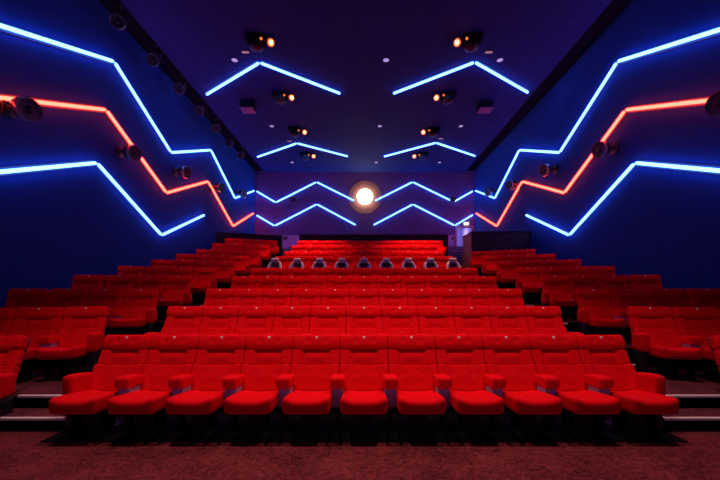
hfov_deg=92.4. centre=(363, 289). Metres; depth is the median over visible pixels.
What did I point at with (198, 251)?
seat
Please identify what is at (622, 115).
tube
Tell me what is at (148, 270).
seat
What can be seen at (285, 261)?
seat
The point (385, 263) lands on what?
lounge chair
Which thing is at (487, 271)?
seat cushion
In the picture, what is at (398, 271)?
seat
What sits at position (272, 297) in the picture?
seat
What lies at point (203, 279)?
seat
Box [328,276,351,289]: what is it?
seat
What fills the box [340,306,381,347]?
seat
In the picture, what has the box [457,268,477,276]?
seat
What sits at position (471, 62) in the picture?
tube
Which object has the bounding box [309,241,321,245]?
seat
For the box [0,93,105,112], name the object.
tube
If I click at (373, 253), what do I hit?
seat
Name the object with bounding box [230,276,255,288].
seat
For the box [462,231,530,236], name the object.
countertop
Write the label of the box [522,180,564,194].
tube
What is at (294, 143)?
tube
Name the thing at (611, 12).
trim
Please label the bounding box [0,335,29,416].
seat
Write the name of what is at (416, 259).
seat
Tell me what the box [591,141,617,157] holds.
wall speaker
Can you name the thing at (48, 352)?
seat cushion
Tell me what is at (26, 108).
wall speaker
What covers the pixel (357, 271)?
seat
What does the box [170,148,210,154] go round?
tube
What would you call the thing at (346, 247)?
seat
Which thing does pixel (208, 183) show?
tube
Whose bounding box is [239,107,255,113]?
grille
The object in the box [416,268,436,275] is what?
seat
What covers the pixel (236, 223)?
tube
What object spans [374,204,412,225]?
tube
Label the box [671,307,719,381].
seat
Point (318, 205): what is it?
tube
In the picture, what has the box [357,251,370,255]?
seat
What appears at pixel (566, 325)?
step
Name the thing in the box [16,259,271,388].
floor
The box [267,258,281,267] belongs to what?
lounge chair
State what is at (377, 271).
seat
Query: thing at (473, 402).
seat cushion
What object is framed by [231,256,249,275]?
seat
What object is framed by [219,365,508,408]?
floor
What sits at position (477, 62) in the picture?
tube
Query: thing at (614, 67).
tube
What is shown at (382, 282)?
seat
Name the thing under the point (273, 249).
seat
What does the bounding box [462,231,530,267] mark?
partition
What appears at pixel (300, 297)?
seat
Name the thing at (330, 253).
seat
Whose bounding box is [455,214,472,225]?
tube
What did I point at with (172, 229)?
tube
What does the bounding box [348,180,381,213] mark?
projector
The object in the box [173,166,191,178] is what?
wall speaker
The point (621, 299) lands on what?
seat
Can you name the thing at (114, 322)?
seat cushion
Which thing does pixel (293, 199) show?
speaker
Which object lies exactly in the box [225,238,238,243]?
seat
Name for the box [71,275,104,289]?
seat
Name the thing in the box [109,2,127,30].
ceiling speaker
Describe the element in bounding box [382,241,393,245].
seat
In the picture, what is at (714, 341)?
seat
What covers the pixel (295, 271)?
seat
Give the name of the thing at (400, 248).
seat
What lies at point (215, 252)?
seat
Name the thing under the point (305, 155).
stage light
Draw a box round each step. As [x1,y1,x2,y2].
[0,408,65,431]
[13,379,61,407]
[446,255,462,257]
[448,247,462,248]
[448,249,462,251]
[448,252,462,254]
[456,258,462,264]
[563,322,568,330]
[662,408,719,431]
[665,378,719,407]
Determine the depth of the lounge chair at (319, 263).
11.08 m
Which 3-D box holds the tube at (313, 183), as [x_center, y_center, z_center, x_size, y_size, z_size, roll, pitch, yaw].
[-4.435,-6.390,22.552,2.684,1.460,0.094,0,0,0]
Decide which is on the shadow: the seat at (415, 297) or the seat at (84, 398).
the seat at (84, 398)
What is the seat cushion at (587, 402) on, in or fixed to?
on the seat at (561, 371)
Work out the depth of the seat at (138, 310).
6.83 m
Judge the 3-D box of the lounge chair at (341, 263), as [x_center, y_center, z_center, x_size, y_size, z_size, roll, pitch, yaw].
[-0.715,-0.475,10.988,0.520,1.110,0.635,0,0,0]
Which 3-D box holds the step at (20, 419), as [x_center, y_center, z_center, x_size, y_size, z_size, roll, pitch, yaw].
[-3.815,1.522,4.064,0.950,0.156,0.352,0,0,0]
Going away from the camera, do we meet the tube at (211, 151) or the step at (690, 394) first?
the step at (690, 394)
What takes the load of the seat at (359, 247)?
on the floor at (222, 407)
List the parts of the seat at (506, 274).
panel, arm panel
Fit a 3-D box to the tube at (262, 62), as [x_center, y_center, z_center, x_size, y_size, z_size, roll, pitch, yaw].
[-2.205,-7.652,12.525,3.129,0.093,0.170,0,0,-35]
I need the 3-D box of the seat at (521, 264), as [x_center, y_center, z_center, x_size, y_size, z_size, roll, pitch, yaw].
[5.124,-0.433,10.767,0.689,1.027,1.024,0,0,15]
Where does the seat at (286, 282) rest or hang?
on the floor at (222, 407)
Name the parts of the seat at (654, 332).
panel, arm panel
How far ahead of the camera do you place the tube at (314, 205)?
22.58 m
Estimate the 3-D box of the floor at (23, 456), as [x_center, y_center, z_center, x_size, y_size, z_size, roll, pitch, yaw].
[0.050,1.750,9.800,14.800,0.300,25.600,0,0,0]
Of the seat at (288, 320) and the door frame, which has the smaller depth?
the seat at (288, 320)
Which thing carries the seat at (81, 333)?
on the floor at (37, 365)
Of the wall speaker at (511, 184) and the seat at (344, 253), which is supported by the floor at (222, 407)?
the seat at (344, 253)
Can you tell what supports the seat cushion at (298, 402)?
on the seat at (306, 392)
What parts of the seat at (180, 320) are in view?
arm panel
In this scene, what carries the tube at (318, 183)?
attached to the wall at (275, 185)
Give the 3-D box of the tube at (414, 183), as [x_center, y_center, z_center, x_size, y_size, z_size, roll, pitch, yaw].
[4.520,-6.410,22.552,2.691,1.422,0.094,0,0,0]
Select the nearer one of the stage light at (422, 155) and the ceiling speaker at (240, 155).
the ceiling speaker at (240, 155)
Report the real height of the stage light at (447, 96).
0.340 m
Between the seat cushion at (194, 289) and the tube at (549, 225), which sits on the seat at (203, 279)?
the seat cushion at (194, 289)
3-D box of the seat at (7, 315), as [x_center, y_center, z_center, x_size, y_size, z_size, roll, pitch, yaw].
[-5.639,0.787,4.878,0.689,1.027,1.024,0,0,-15]
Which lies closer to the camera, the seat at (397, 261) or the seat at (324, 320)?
the seat at (324, 320)
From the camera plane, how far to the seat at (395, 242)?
17.02 m
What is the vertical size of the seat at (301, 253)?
1.027 m
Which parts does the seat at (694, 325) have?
armrest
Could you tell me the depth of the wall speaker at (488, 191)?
18.78 m
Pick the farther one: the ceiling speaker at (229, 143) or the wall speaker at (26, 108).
the ceiling speaker at (229, 143)
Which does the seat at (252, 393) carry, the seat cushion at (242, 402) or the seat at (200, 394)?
the seat cushion at (242, 402)
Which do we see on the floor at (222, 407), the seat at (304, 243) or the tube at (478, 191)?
the seat at (304, 243)
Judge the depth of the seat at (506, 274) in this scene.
11.11 m
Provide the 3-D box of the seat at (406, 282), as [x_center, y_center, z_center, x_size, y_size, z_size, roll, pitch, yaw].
[1.154,0.167,8.260,0.689,1.027,1.024,0,0,0]
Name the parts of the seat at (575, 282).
armrest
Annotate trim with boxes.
[99,0,631,170]
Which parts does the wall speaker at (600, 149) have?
wall plate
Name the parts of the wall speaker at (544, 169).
wall plate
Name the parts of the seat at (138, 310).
armrest, arm panel, panel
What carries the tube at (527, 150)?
attached to the wall at (665, 223)
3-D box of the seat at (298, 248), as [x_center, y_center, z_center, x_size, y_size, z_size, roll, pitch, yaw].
[-3.034,-1.513,15.310,0.665,1.027,1.024,0,0,0]
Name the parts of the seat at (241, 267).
arm panel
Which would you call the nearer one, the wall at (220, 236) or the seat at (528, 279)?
the seat at (528, 279)
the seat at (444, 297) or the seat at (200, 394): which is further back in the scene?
the seat at (444, 297)
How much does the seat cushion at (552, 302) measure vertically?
0.200 m
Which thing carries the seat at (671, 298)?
on the floor at (573, 324)
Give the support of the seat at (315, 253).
on the floor at (222, 407)
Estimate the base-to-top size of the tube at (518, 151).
1.563 m
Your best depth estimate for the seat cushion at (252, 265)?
13.35 m
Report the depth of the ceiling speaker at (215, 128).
15.56 m
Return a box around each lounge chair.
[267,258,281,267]
[289,258,303,267]
[312,258,326,273]
[334,258,348,267]
[357,258,370,267]
[379,258,393,267]
[401,258,415,273]
[424,258,438,267]
[446,258,460,267]
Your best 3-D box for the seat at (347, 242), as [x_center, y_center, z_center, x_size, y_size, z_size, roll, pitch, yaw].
[-0.646,-1.933,16.720,0.689,1.027,1.024,0,0,0]
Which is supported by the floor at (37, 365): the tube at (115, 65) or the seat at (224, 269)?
the seat at (224, 269)
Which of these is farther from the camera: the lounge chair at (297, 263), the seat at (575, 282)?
the lounge chair at (297, 263)
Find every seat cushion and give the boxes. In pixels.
[24,348,36,360]
[35,346,87,359]
[49,390,117,414]
[107,390,171,414]
[110,318,146,327]
[157,299,184,306]
[166,390,224,414]
[191,286,210,292]
[215,277,230,283]
[224,390,277,414]
[234,269,245,274]
[248,263,257,267]
[260,255,267,260]
[282,390,331,414]
[340,390,387,414]
[396,390,445,414]
[450,390,503,414]
[473,263,482,267]
[485,269,497,274]
[501,277,516,283]
[503,390,561,414]
[522,286,541,292]
[549,299,576,306]
[556,390,620,414]
[588,318,625,327]
[610,390,678,414]
[648,346,701,359]
[701,348,714,360]
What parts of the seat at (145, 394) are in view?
armrest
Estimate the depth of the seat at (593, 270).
9.20 m
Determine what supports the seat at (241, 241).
on the floor at (37, 365)
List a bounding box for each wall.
[0,0,254,307]
[216,232,281,257]
[255,171,474,265]
[300,234,447,254]
[457,228,471,246]
[475,0,719,289]
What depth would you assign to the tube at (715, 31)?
8.03 m
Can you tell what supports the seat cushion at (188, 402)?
on the seat at (200, 394)
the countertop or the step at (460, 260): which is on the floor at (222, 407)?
the step at (460, 260)
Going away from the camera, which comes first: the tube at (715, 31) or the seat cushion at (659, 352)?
the seat cushion at (659, 352)
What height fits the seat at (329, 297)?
1.027 m
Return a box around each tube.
[0,21,113,64]
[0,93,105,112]
[0,159,96,175]
[95,162,161,236]
[104,109,166,193]
[113,61,170,152]
[161,213,204,236]
[166,180,207,194]
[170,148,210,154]
[204,60,260,94]
[207,182,232,226]
[210,150,234,198]
[232,212,253,226]
[234,190,253,199]
[256,190,275,202]
[256,214,274,226]
[257,142,296,156]
[260,60,340,93]
[275,204,316,226]
[276,181,316,202]
[298,142,347,156]
[317,182,353,200]
[317,204,355,225]
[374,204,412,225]
[375,181,412,200]
[383,141,435,156]
[392,60,473,93]
[413,181,452,202]
[413,204,454,226]
[436,141,475,156]
[454,190,472,202]
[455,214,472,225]
[474,60,529,92]
[475,189,494,198]
[476,212,496,226]
[495,150,519,197]
[496,182,522,226]
[519,148,559,154]
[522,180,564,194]
[526,213,569,236]
[559,62,618,152]
[564,109,626,193]
[569,162,636,236]
[617,26,719,64]
[625,96,709,112]
[635,159,719,174]
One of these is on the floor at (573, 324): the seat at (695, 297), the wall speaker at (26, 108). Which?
the seat at (695, 297)
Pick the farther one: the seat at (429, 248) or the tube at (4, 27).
the seat at (429, 248)
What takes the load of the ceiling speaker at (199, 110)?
hanging from the wall at (56, 226)
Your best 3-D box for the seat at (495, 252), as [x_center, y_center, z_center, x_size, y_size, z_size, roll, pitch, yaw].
[5.124,-1.083,13.587,0.689,1.027,1.024,0,0,15]
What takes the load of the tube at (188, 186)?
attached to the wall at (56, 226)
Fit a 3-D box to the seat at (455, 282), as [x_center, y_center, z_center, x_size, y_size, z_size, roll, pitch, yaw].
[2.354,0.167,8.260,0.689,1.027,1.024,0,0,0]
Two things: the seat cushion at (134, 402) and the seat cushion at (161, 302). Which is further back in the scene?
the seat cushion at (161, 302)
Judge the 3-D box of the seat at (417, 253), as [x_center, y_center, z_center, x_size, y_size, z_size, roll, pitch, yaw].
[2.354,-1.083,13.900,0.689,1.027,1.024,0,0,0]
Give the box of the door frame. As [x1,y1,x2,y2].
[455,226,473,246]
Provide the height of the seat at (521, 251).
1.027 m
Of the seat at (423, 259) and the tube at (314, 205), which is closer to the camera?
the seat at (423, 259)
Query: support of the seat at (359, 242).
on the floor at (222, 407)
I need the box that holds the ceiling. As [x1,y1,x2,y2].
[120,0,611,171]
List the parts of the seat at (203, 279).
arm panel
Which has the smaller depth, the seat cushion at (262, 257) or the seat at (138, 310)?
the seat at (138, 310)
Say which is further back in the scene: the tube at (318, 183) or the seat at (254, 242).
the tube at (318, 183)
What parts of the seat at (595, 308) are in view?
panel, arm panel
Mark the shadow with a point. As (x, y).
(223, 433)
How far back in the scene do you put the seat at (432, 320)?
5.72 m
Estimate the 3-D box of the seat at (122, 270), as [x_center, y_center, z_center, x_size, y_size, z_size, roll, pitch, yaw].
[-6.184,-0.133,8.887,0.665,1.027,1.024,0,0,-15]
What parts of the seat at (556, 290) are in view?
arm panel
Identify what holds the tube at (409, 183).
attached to the wall at (275, 185)
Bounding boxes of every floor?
[0,432,719,479]
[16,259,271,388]
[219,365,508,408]
[478,275,719,388]
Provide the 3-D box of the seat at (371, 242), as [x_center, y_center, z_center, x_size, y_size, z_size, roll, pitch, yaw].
[0.554,-1.933,16.720,0.689,1.027,1.024,0,0,0]
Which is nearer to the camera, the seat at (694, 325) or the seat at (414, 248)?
the seat at (694, 325)
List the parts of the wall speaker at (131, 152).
wall plate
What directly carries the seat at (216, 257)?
on the floor at (37, 365)
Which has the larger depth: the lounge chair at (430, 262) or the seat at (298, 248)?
the seat at (298, 248)
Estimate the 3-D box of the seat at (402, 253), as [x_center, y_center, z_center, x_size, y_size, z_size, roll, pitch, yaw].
[1.754,-1.083,13.900,0.689,1.027,1.024,0,0,0]
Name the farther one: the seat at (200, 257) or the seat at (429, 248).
the seat at (429, 248)
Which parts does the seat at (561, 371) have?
armrest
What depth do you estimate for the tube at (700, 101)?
8.13 m
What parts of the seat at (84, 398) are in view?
panel, arm panel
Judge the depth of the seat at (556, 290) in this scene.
8.29 m
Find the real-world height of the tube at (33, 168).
1.437 m
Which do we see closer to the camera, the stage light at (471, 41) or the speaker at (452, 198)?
the stage light at (471, 41)
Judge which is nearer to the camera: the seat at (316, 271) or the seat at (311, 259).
the seat at (316, 271)
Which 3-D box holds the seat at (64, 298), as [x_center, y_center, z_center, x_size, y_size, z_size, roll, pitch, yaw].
[-5.639,0.487,6.288,0.689,1.027,1.024,0,0,-15]
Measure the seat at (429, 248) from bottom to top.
1.027 m
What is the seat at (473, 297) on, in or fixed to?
on the floor at (222, 407)
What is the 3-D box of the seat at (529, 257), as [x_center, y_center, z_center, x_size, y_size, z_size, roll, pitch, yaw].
[5.681,-0.753,11.952,0.689,1.027,1.024,0,0,15]
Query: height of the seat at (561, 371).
1.027 m
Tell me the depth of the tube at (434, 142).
18.73 m
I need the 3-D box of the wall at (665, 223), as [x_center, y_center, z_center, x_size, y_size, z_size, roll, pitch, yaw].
[7.350,-3.250,9.800,0.200,9.700,25.600,0,0,0]
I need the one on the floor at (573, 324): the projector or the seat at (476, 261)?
the seat at (476, 261)
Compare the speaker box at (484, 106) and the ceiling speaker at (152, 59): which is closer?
the ceiling speaker at (152, 59)
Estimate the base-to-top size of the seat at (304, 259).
1.027 m
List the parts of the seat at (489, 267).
arm panel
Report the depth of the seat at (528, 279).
9.69 m
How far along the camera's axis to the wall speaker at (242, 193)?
19.08 m
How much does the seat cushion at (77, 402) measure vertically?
0.200 m
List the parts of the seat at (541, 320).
arm panel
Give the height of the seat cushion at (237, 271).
0.200 m
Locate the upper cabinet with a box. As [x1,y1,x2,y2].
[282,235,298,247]
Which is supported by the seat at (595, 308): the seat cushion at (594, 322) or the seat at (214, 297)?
the seat cushion at (594, 322)
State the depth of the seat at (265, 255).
15.38 m
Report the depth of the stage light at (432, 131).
16.38 m
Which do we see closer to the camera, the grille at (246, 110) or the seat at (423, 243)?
the grille at (246, 110)
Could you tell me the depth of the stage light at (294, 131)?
16.38 m
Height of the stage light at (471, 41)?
0.340 m
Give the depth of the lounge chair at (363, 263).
11.08 m
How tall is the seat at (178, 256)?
1.027 m
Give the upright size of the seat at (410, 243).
1.027 m
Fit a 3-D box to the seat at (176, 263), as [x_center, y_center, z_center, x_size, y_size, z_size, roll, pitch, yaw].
[-5.639,-0.433,10.518,0.689,1.027,1.024,0,0,-15]
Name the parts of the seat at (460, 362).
armrest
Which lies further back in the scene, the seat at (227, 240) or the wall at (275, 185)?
the wall at (275, 185)
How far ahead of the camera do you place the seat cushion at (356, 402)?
3.54 m
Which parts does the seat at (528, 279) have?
arm panel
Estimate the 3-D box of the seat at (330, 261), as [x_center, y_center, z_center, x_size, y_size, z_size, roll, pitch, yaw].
[-1.246,-0.753,12.490,0.689,1.027,1.024,0,0,0]
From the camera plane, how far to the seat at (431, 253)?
14.22 m
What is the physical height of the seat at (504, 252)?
1.027 m
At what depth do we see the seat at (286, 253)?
14.22 m
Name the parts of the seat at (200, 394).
armrest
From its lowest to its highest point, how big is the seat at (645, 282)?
1.027 m
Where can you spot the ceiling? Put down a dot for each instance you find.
(342, 45)
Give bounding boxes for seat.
[0,308,15,335]
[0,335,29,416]
[2,289,49,309]
[7,307,64,382]
[35,306,109,378]
[46,289,88,308]
[49,335,152,436]
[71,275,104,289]
[85,289,124,327]
[103,275,135,289]
[107,335,199,436]
[109,289,158,334]
[117,266,143,275]
[134,275,164,292]
[143,266,169,276]
[144,306,203,334]
[150,259,172,267]
[157,276,191,319]
[163,267,192,289]
[166,335,246,436]
[169,260,193,272]
[176,254,194,260]
[183,306,239,335]
[191,267,216,303]
[194,260,214,267]
[195,249,212,254]
[195,254,213,260]
[203,289,234,306]
[212,243,226,253]
[212,250,228,259]
[213,255,230,266]
[215,261,235,288]
[222,306,274,335]
[222,335,293,436]
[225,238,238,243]
[227,244,240,250]
[229,250,244,256]
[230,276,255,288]
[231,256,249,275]
[232,289,263,306]
[238,239,251,244]
[241,244,255,250]
[245,251,260,274]
[250,268,270,276]
[252,239,264,244]
[255,276,279,288]
[256,245,270,265]
[261,289,291,306]
[262,306,310,348]
[265,240,278,258]
[270,256,291,267]
[271,268,291,276]
[276,335,340,436]
[279,276,303,289]
[284,251,298,255]
[286,256,307,267]
[291,245,304,251]
[291,268,311,275]
[291,289,320,316]
[297,241,309,245]
[299,251,312,255]
[301,306,345,349]
[303,276,327,288]
[304,245,317,251]
[304,256,323,267]
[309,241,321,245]
[312,268,332,275]
[313,251,327,255]
[318,245,330,251]
[320,289,349,306]
[322,241,333,244]
[324,256,339,267]
[328,251,341,255]
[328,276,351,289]
[329,335,388,436]
[331,245,343,251]
[333,268,353,275]
[334,241,345,245]
[337,256,355,267]
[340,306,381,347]
[342,251,356,255]
[344,245,356,251]
[346,241,357,245]
[349,276,375,305]
[350,289,377,305]
[353,256,371,267]
[354,268,373,275]
[357,245,370,250]
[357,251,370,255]
[358,241,369,244]
[370,241,381,245]
[371,245,383,251]
[371,251,385,255]
[371,256,387,267]
[374,268,394,275]
[376,276,399,305]
[378,289,407,306]
[378,306,418,349]
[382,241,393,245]
[382,335,445,436]
[384,245,396,251]
[386,251,399,255]
[388,256,403,267]
[394,241,405,244]
[395,268,415,275]
[397,245,409,251]
[400,251,414,255]
[400,276,424,288]
[404,256,420,267]
[406,241,418,245]
[407,289,436,316]
[410,245,423,251]
[415,251,428,255]
[415,306,455,348]
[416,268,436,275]
[418,241,430,245]
[419,256,436,267]
[423,245,436,251]
[424,276,448,289]
[429,251,443,255]
[431,241,446,255]
[432,335,503,436]
[436,256,457,267]
[436,268,456,276]
[436,289,466,306]
[448,276,472,288]
[453,306,492,335]
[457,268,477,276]
[464,289,495,306]
[470,251,486,274]
[472,276,497,288]
[481,335,561,436]
[482,256,499,282]
[486,250,501,255]
[488,306,530,334]
[493,289,524,306]
[496,261,516,288]
[500,255,517,260]
[502,250,518,254]
[516,260,537,276]
[516,267,541,303]
[517,254,536,266]
[519,249,535,254]
[524,306,583,335]
[528,335,620,436]
[537,254,555,260]
[538,260,559,274]
[539,267,563,293]
[541,276,576,319]
[559,259,581,267]
[563,266,588,282]
[568,275,598,319]
[575,289,625,334]
[575,335,678,436]
[589,266,615,282]
[597,275,629,290]
[610,289,649,342]
[625,306,701,378]
[628,275,662,289]
[646,289,688,308]
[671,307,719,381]
[685,289,719,309]
[708,335,719,374]
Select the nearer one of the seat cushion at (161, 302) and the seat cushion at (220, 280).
the seat cushion at (161, 302)
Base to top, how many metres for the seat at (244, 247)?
1.027 m
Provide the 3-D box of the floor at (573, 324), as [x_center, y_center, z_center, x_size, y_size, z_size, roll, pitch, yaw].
[5.725,0.677,9.972,3.050,2.485,12.992,0,0,0]
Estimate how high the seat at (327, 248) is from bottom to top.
1.027 m
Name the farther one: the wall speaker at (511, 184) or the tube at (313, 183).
the tube at (313, 183)
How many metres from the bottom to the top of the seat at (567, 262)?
1.027 m
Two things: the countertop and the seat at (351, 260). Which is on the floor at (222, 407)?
the seat at (351, 260)
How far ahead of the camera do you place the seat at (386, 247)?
15.61 m
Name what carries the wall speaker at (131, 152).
attached to the wall at (56, 226)
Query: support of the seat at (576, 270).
on the floor at (573, 324)
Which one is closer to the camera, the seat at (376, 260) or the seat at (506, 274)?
the seat at (506, 274)
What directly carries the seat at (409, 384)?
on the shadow
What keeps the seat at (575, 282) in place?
on the floor at (573, 324)
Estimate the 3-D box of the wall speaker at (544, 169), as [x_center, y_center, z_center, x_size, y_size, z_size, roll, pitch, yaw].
[6.944,-4.499,12.964,0.624,0.466,0.492,0,0,0]
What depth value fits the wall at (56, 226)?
9.09 m
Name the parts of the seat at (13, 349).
panel, arm panel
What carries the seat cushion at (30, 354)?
on the seat at (30, 322)
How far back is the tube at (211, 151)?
17.33 m
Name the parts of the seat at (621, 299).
armrest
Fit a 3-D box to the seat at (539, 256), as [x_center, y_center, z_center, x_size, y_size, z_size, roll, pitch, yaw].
[6.269,-0.753,11.718,0.752,1.027,1.020,0,0,15]
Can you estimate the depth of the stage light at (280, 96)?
13.43 m
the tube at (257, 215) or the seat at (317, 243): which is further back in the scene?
the tube at (257, 215)
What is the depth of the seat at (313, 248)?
15.61 m
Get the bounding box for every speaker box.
[239,100,255,113]
[477,100,493,113]
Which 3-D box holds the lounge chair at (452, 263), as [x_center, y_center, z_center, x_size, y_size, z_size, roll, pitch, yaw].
[2.860,-0.475,10.988,0.520,1.110,0.635,0,0,0]
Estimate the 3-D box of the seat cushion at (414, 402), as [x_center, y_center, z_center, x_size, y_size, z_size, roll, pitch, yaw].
[0.600,1.214,3.822,0.490,0.200,0.606,0,0,0]
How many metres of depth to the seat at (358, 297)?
7.15 m
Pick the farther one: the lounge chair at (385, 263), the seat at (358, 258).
the seat at (358, 258)
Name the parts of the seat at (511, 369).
armrest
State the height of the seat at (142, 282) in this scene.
1.027 m
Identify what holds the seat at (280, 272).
on the floor at (222, 407)
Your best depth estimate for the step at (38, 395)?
4.29 m
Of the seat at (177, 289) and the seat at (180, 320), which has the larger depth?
the seat at (177, 289)
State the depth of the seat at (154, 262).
10.62 m
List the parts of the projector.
len glass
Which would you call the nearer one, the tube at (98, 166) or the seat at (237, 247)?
the tube at (98, 166)
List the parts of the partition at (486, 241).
panel, panel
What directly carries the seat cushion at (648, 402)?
on the seat at (643, 398)
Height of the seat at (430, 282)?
1.027 m
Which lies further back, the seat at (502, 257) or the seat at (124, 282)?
the seat at (502, 257)
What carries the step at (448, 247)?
on the floor
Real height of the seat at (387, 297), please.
1.027 m
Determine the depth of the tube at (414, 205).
22.58 m
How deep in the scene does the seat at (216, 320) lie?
5.72 m
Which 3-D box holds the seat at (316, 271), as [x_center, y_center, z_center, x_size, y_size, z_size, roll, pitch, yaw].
[-1.246,-0.133,9.670,0.689,1.027,1.024,0,0,0]
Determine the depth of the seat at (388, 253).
14.22 m
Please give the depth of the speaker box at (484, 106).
13.90 m
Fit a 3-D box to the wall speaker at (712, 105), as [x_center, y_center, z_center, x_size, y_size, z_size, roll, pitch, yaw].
[6.944,-3.549,6.564,0.624,0.466,0.492,0,0,0]
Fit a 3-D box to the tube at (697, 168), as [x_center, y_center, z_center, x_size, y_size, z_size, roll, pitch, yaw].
[7.202,-2.725,7.685,0.094,1.437,2.975,0,0,0]
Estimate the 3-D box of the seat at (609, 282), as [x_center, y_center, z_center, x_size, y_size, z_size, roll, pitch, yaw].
[5.681,0.167,7.722,0.689,1.027,1.024,0,0,15]
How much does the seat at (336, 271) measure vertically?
1.027 m
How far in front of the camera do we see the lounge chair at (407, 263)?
11.08 m
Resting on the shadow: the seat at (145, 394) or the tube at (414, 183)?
the seat at (145, 394)
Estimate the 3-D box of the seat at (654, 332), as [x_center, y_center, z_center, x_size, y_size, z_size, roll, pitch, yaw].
[4.580,0.787,5.349,0.665,1.027,1.024,0,0,15]
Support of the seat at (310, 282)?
on the floor at (222, 407)
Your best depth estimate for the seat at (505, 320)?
5.72 m
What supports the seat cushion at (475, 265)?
on the seat at (476, 261)
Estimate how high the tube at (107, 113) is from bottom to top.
1.590 m
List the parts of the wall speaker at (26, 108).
wall plate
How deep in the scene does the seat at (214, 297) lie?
7.15 m
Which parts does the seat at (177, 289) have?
armrest, arm panel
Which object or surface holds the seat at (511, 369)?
on the shadow
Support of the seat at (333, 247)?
on the floor at (222, 407)
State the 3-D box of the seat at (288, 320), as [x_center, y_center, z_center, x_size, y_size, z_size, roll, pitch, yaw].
[-1.246,0.787,5.440,0.689,1.027,1.024,0,0,0]
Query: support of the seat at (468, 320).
on the floor at (222, 407)
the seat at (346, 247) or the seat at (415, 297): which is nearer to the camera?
the seat at (415, 297)
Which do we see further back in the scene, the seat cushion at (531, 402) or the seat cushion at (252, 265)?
the seat cushion at (252, 265)
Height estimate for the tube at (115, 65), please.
1.552 m
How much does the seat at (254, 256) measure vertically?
1.027 m
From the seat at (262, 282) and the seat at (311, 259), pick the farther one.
the seat at (311, 259)
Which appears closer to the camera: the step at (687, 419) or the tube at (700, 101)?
the step at (687, 419)
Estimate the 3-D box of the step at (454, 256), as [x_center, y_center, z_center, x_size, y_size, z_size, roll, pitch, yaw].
[4.625,-1.615,17.544,1.350,0.326,0.312,0,0,0]
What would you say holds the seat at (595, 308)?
on the floor at (573, 324)
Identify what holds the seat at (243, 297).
on the floor at (222, 407)
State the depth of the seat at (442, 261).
12.79 m
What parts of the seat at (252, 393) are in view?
armrest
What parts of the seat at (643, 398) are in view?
armrest, arm panel, panel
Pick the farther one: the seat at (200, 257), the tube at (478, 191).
the tube at (478, 191)
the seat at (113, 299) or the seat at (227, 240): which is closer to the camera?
the seat at (113, 299)
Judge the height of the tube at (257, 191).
0.861 m
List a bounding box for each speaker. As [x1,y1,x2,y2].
[0,96,42,121]
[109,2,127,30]
[116,145,141,161]
[146,43,160,66]
[173,74,185,94]
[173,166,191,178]
[194,98,205,115]
[210,182,224,192]
[211,117,220,132]
[225,132,233,146]
[235,189,246,197]
[237,145,244,158]
[290,196,295,201]
[450,196,455,201]
[484,188,496,196]
[506,180,520,189]
[539,164,557,176]
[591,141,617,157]
[704,90,719,116]
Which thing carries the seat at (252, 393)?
on the shadow
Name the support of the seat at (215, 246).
on the floor at (37, 365)
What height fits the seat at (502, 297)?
1.027 m
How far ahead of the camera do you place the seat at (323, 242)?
17.02 m
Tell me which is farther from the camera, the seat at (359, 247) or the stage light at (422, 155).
the stage light at (422, 155)
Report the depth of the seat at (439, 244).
16.97 m
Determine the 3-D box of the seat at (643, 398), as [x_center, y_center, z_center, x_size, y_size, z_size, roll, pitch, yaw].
[2.988,1.087,4.029,0.752,1.027,1.020,0,0,0]
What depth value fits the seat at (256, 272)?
9.98 m
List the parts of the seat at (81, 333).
armrest, panel, arm panel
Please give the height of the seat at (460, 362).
1.027 m
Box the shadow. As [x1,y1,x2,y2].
[40,409,687,441]
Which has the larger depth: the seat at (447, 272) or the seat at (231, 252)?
the seat at (231, 252)
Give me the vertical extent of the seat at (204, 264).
1.027 m
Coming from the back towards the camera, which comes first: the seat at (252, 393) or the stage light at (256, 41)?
the stage light at (256, 41)
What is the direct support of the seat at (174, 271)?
on the floor at (37, 365)
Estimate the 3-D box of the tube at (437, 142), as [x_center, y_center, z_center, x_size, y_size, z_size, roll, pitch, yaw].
[5.055,-7.652,18.815,3.111,0.093,0.170,0,0,-34]
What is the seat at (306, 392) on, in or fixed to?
on the shadow
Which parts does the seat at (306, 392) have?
armrest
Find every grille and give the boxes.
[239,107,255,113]
[477,107,493,113]
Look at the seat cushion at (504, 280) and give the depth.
10.55 m
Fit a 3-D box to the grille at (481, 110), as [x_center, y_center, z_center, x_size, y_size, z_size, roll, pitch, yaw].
[4.950,-7.344,14.100,0.520,0.028,0.480,0,0,0]
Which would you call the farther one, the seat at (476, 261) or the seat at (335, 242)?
the seat at (335, 242)
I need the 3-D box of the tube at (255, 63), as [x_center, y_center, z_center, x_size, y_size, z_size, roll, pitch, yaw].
[-4.850,-7.652,12.560,3.227,0.093,0.170,0,0,36]
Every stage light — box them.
[245,32,275,52]
[271,90,294,104]
[288,127,306,136]
[300,152,315,159]
[412,152,427,159]
[421,127,439,136]
[433,90,456,104]
[452,32,482,52]
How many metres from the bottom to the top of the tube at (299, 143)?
0.093 m
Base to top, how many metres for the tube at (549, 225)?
1.548 m
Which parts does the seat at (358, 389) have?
armrest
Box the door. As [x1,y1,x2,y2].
[448,235,453,246]
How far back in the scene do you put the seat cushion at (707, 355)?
4.89 m
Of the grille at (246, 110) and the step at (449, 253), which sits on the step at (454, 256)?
the step at (449, 253)
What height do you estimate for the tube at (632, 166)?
1.581 m
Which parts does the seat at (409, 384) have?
armrest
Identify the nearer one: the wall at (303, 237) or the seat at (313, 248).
the seat at (313, 248)

